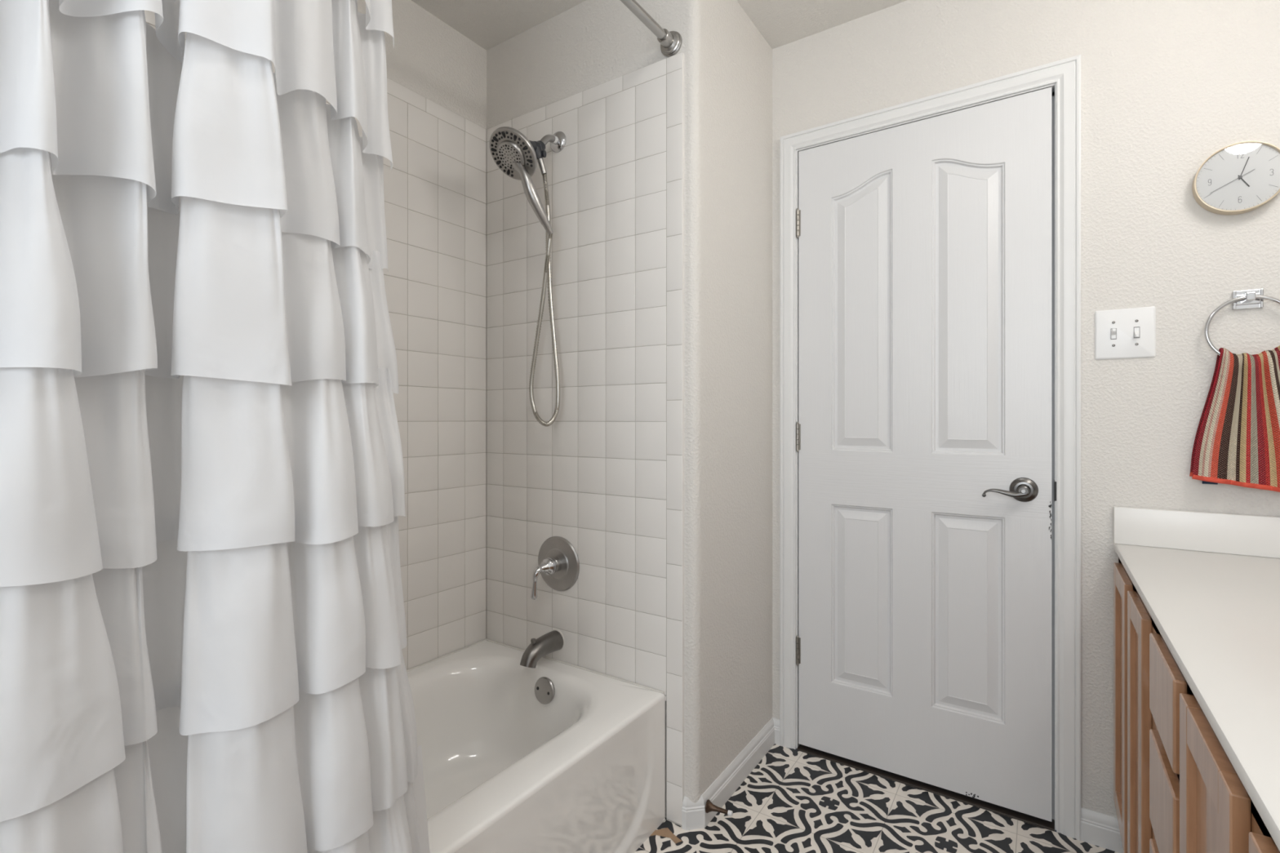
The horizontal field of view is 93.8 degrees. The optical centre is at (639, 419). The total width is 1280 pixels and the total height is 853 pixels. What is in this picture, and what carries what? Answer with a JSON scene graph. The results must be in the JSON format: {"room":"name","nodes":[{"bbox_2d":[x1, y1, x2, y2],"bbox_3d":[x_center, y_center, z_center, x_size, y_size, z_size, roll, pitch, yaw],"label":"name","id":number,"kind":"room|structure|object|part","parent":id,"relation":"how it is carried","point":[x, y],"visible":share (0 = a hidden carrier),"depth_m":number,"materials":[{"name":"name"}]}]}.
{"room":"bathroom","nodes":[
{"label":"bathroom","id":0,"kind":"room"},
{"bbox_2d":[48,0,486,670],"bbox_3d":[-1.048,-0.086,1.470,0.140,2.432,1.672,0,0,34],"label":"wall","id":1,"kind":"structure","parent":0,"point":[435,186],"depth_m":1.94,"materials":[{"name":"white tile"}]},
{"bbox_2d":[486,0,772,826],"bbox_3d":[-0.057,-0.086,2.234,1.010,2.432,0.758,0,0,34],"label":"wall","id":2,"kind":"structure","parent":0,"point":[654,463],"depth_m":1.82,"materials":[{"name":"white tile"}]},
{"bbox_2d":[488,126,566,426],"bbox_3d":[-0.333,-0.448,1.809,0.156,0.941,0.255,0,0,34],"label":"handheld shower","id":3,"kind":"object","parent":2,"relation":"attached to","point":[517,157],"visible":1,"depth_m":1.80,"materials":[{"name":"silver metal"}]},
{"bbox_3d":[-0.289,-0.866,1.871,0.021,0.062,0.083,0,0,34],"label":"shower arm","id":4,"kind":"part","parent":3,"relation":"part of","materials":[{"name":"silver metal"}]},
{"bbox_2d":[520,628,564,668],"bbox_3d":[-0.309,0.713,1.855,0.067,0.084,0.153,0,0,34],"label":"tub spout","id":5,"kind":"object","parent":2,"relation":"attached to","point":[553,641],"visible":1,"depth_m":1.83,"materials":[{"name":"silver metal"}]},
{"bbox_3d":[-0.326,0.681,1.831,0.017,0.020,0.017,0,0,34],"label":"diverter knob","id":6,"kind":"part","parent":5,"relation":"part of","materials":[{"name":"silver metal"}]},
{"bbox_2d":[530,536,579,599],"bbox_3d":[-0.292,0.461,1.866,0.174,0.176,0.116,0,0,34],"label":"shower valve","id":7,"kind":"object","parent":2,"relation":"attached to","point":[558,563],"visible":1,"depth_m":1.88,"materials":[{"name":"silver metal"}]},
{"bbox_3d":[-0.316,0.499,1.836,0.021,0.100,0.040,0,0,43],"label":"lever","id":8,"kind":"part","parent":7,"relation":"part of","materials":[{"name":"silver metal"}]},
{"bbox_3d":[-0.295,0.460,1.863,0.053,0.053,0.052,0,0,34],"label":"handle","id":9,"kind":"part","parent":7,"relation":"part of","materials":[{"name":"silver metal"}]},
{"bbox_2d":[620,0,682,57],"bbox_3d":[-0.340,-1.056,1.049,0.067,0.067,1.540,0,0,34],"label":"curtain rod","id":10,"kind":"object","parent":2,"relation":"attached to","point":[671,42],"visible":1,"depth_m":1.63,"materials":[{"name":"silver metal"}]},
{"bbox_2d":[0,0,430,852],"bbox_3d":[-0.534,-0.031,0.750,0.206,2.087,0.718,0,0,24],"label":"shower curtain","id":11,"kind":"object","parent":10,"relation":"hanging from","point":[203,632],"visible":1,"depth_m":0.73,"materials":[{"name":"white fabric"}]},
{"bbox_2d":[681,717,779,830],"bbox_3d":[0.311,1.089,1.866,0.050,0.083,0.574,0,0,38],"label":"baseboard","id":12,"kind":"structure","parent":2,"relation":"attached to","point":[694,815],"depth_m":1.80,"materials":[{"name":"white paint"}]},
{"bbox_2d":[705,799,733,816],"bbox_3d":[0.218,1.078,1.650,0.075,0.033,0.033,0,0,34],"label":"door stop","id":13,"kind":"object","parent":12,"relation":"attached to","point":[709,806],"visible":1,"depth_m":1.65,"materials":[{"name":"brown metal"}]},
{"bbox_2d":[411,0,906,50],"bbox_3d":[-0.225,-1.342,0.543,2.720,0.080,3.950,0,0,34],"label":"ceiling","id":14,"kind":"structure","parent":0,"point":[488,24],"depth_m":1.93,"materials":[{"name":"white paint"}]},
{"bbox_2d":[634,743,1118,852],"bbox_3d":[-0.296,1.155,0.438,2.620,0.051,3.597,0,0,34],"label":"floor","id":15,"kind":"structure","parent":0,"point":[793,801],"depth_m":1.68,"materials":[{"name":"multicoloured tile"}]},
{"bbox_2d":[406,638,665,852],"bbox_3d":[-0.659,0.949,1.263,0.736,0.362,1.523,0,0,34],"label":"bathtub","id":16,"kind":"object","parent":15,"relation":"on","point":[556,756],"visible":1,"depth_m":1.63,"materials":[{"name":"white ceramic"}]},
{"bbox_3d":[-0.286,0.821,1.819,0.077,0.076,0.033,0,0,34],"label":"overflow plate","id":17,"kind":"part","parent":16,"relation":"part of","materials":[{"name":"silver metal"}]},
{"bbox_2d":[796,744,1054,831],"bbox_3d":[0.873,1.137,1.899,0.726,0.025,0.130,0,0,34],"label":"threshold","id":18,"kind":"object","parent":15,"relation":"on","point":[1046,824],"visible":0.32,"depth_m":1.82,"materials":[{"name":"grey wood"}]},
{"bbox_2d":[1113,557,1279,852],"bbox_3d":[0.913,0.737,0.580,0.569,0.786,2.047,0,0,34],"label":"vanity cabinet","id":19,"kind":"object","parent":15,"relation":"on","point":[1176,788],"visible":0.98,"depth_m":0.90,"materials":[{"name":"brown wood"}]},
{"bbox_3d":[1.151,0.667,1.421,0.005,0.517,0.158,0,0,34],"label":"panel","id":20,"kind":"part","parent":19,"relation":"part of","materials":[{"name":"brown wood"}]},
{"bbox_3d":[1.147,0.667,1.424,0.015,0.605,0.246,0,0,34],"label":"door","id":21,"kind":"part","parent":19,"relation":"part of","materials":[{"name":"brown wood"}]},
{"bbox_3d":[0.990,0.667,1.181,0.005,0.517,0.132,0,0,34],"label":"panel","id":22,"kind":"part","parent":19,"relation":"part of","materials":[{"name":"brown wood"}]},
{"bbox_3d":[0.986,0.667,1.184,0.015,0.605,0.220,0,0,34],"label":"door","id":23,"kind":"part","parent":19,"relation":"part of","materials":[{"name":"brown wood"}]},
{"bbox_3d":[0.806,0.839,0.917,0.015,0.263,0.224,0,0,34],"label":"drawer","id":24,"kind":"part","parent":19,"relation":"part of","materials":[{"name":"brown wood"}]},
{"bbox_3d":[0.806,0.599,0.917,0.015,0.153,0.224,0,0,34],"label":"drawer","id":25,"kind":"part","parent":19,"relation":"part of","materials":[{"name":"brown wood"}]},
{"bbox_3d":[0.806,0.425,0.917,0.015,0.130,0.224,0,0,34],"label":"drawer","id":26,"kind":"part","parent":19,"relation":"part of","materials":[{"name":"brown wood"}]},
{"bbox_2d":[1113,506,1279,851],"bbox_3d":[0.910,0.285,0.572,0.566,0.114,2.045,0,0,34],"label":"countertop","id":27,"kind":"structure","parent":19,"relation":"on","point":[1209,583],"depth_m":1.01,"materials":[{"name":"stone"}]},
{"bbox_3d":[0.650,0.665,0.677,0.005,0.522,0.170,0,0,34],"label":"panel","id":28,"kind":"part","parent":19,"relation":"part of","materials":[{"name":"brown wood"}]},
{"bbox_3d":[0.646,0.665,0.679,0.015,0.610,0.258,0,0,34],"label":"door","id":29,"kind":"part","parent":19,"relation":"part of","materials":[{"name":"brown wood"}]},
{"bbox_3d":[0.468,0.665,0.414,0.015,0.610,0.256,0,0,34],"label":"door","id":30,"kind":"part","parent":19,"relation":"part of","materials":[{"name":"brown wood"}]},
{"bbox_2d":[772,0,1279,817],"bbox_3d":[1.167,-0.086,1.706,1.650,2.432,0.120,0,0,34],"label":"wall","id":31,"kind":"structure","parent":0,"point":[1166,86],"depth_m":1.57,"materials":[{"name":"white paint"}]},
{"bbox_2d":[795,86,1052,822],"bbox_3d":[0.832,0.097,1.848,0.723,2.031,0.089,0,0,34],"label":"door","id":32,"kind":"structure","parent":31,"relation":"in","point":[924,425],"depth_m":1.82,"materials":[{"name":"white paint"}]},
{"bbox_3d":[1.019,0.208,1.679,0.104,0.025,0.018,0,0,27],"label":"lever","id":33,"kind":"part","parent":32,"relation":"part of","materials":[{"name":"grey metal"}]},
{"bbox_3d":[1.070,0.198,1.671,0.069,0.069,0.046,0,0,34],"label":"handle","id":34,"kind":"part","parent":32,"relation":"part of","materials":[{"name":"grey metal"}]},
{"bbox_2d":[779,54,1080,840],"bbox_3d":[0.871,0.075,1.896,0.841,2.109,0.136,0,0,34],"label":"door frame","id":35,"kind":"structure","parent":31,"relation":"attached to","point":[1064,76],"depth_m":1.64,"materials":[{"name":"white paint"}]},
{"bbox_3d":[1.152,0.198,1.661,0.005,0.059,0.032,0,0,34],"label":"strike plate","id":36,"kind":"part","parent":35,"relation":"part of","materials":[{"name":"grey metal"}]},
{"bbox_2d":[1080,807,1123,852],"bbox_3d":[1.226,1.089,1.586,0.094,0.083,0.014,0,0,34],"label":"baseboard","id":37,"kind":"structure","parent":31,"relation":"attached to","point":[1097,828],"depth_m":1.58,"materials":[{"name":"white paint"}]},
{"bbox_2d":[1094,306,1155,359],"bbox_3d":[1.262,-0.225,1.558,0.124,0.130,0.019,0,0,34],"label":"light switch","id":38,"kind":"object","parent":31,"relation":"attached to","point":[1122,333],"visible":1,"depth_m":1.56,"materials":[{"name":"white plastic"}]},
{"bbox_2d":[1113,506,1279,558],"bbox_3d":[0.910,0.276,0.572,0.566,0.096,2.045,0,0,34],"label":"backsplash","id":39,"kind":"structure","parent":31,"relation":"attached to","point":[1256,535],"depth_m":1.47,"materials":[{"name":"stone"}]},
{"bbox_2d":[1191,141,1279,214],"bbox_3d":[1.433,-0.576,1.434,0.164,0.164,0.034,0,0,34],"label":"wall clock","id":40,"kind":"object","parent":31,"relation":"attached to","point":[1241,177],"visible":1,"depth_m":1.43,"materials":[{"name":"beige plastic"}]},
{"bbox_2d":[1204,288,1279,355],"bbox_3d":[1.448,-0.222,1.423,0.161,0.177,0.036,0,0,34],"label":"towel ring","id":41,"kind":"object","parent":31,"relation":"attached to","point":[1248,299],"visible":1,"depth_m":1.44,"materials":[{"name":"silver metal"}]},
{"bbox_2d":[1189,345,1279,492],"bbox_3d":[1.442,0.001,1.410,0.212,0.349,0.062,0,0,34],"label":"hand towel","id":42,"kind":"object","parent":41,"relation":"hanging from","point":[1237,441],"visible":1,"depth_m":1.41,"materials":[{"name":"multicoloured fabric"}]},
{"bbox_3d":[1.455,-0.287,1.434,0.053,0.045,0.010,0,0,34],"label":"wall plate","id":43,"kind":"part","parent":41,"relation":"part of","materials":[{"name":"silver metal"}]},
{"bbox_3d":[1.446,-0.291,1.421,0.017,0.019,0.026,0,0,34],"label":"post","id":44,"kind":"part","parent":41,"relation":"part of","materials":[{"name":"silver metal"}]}
]}

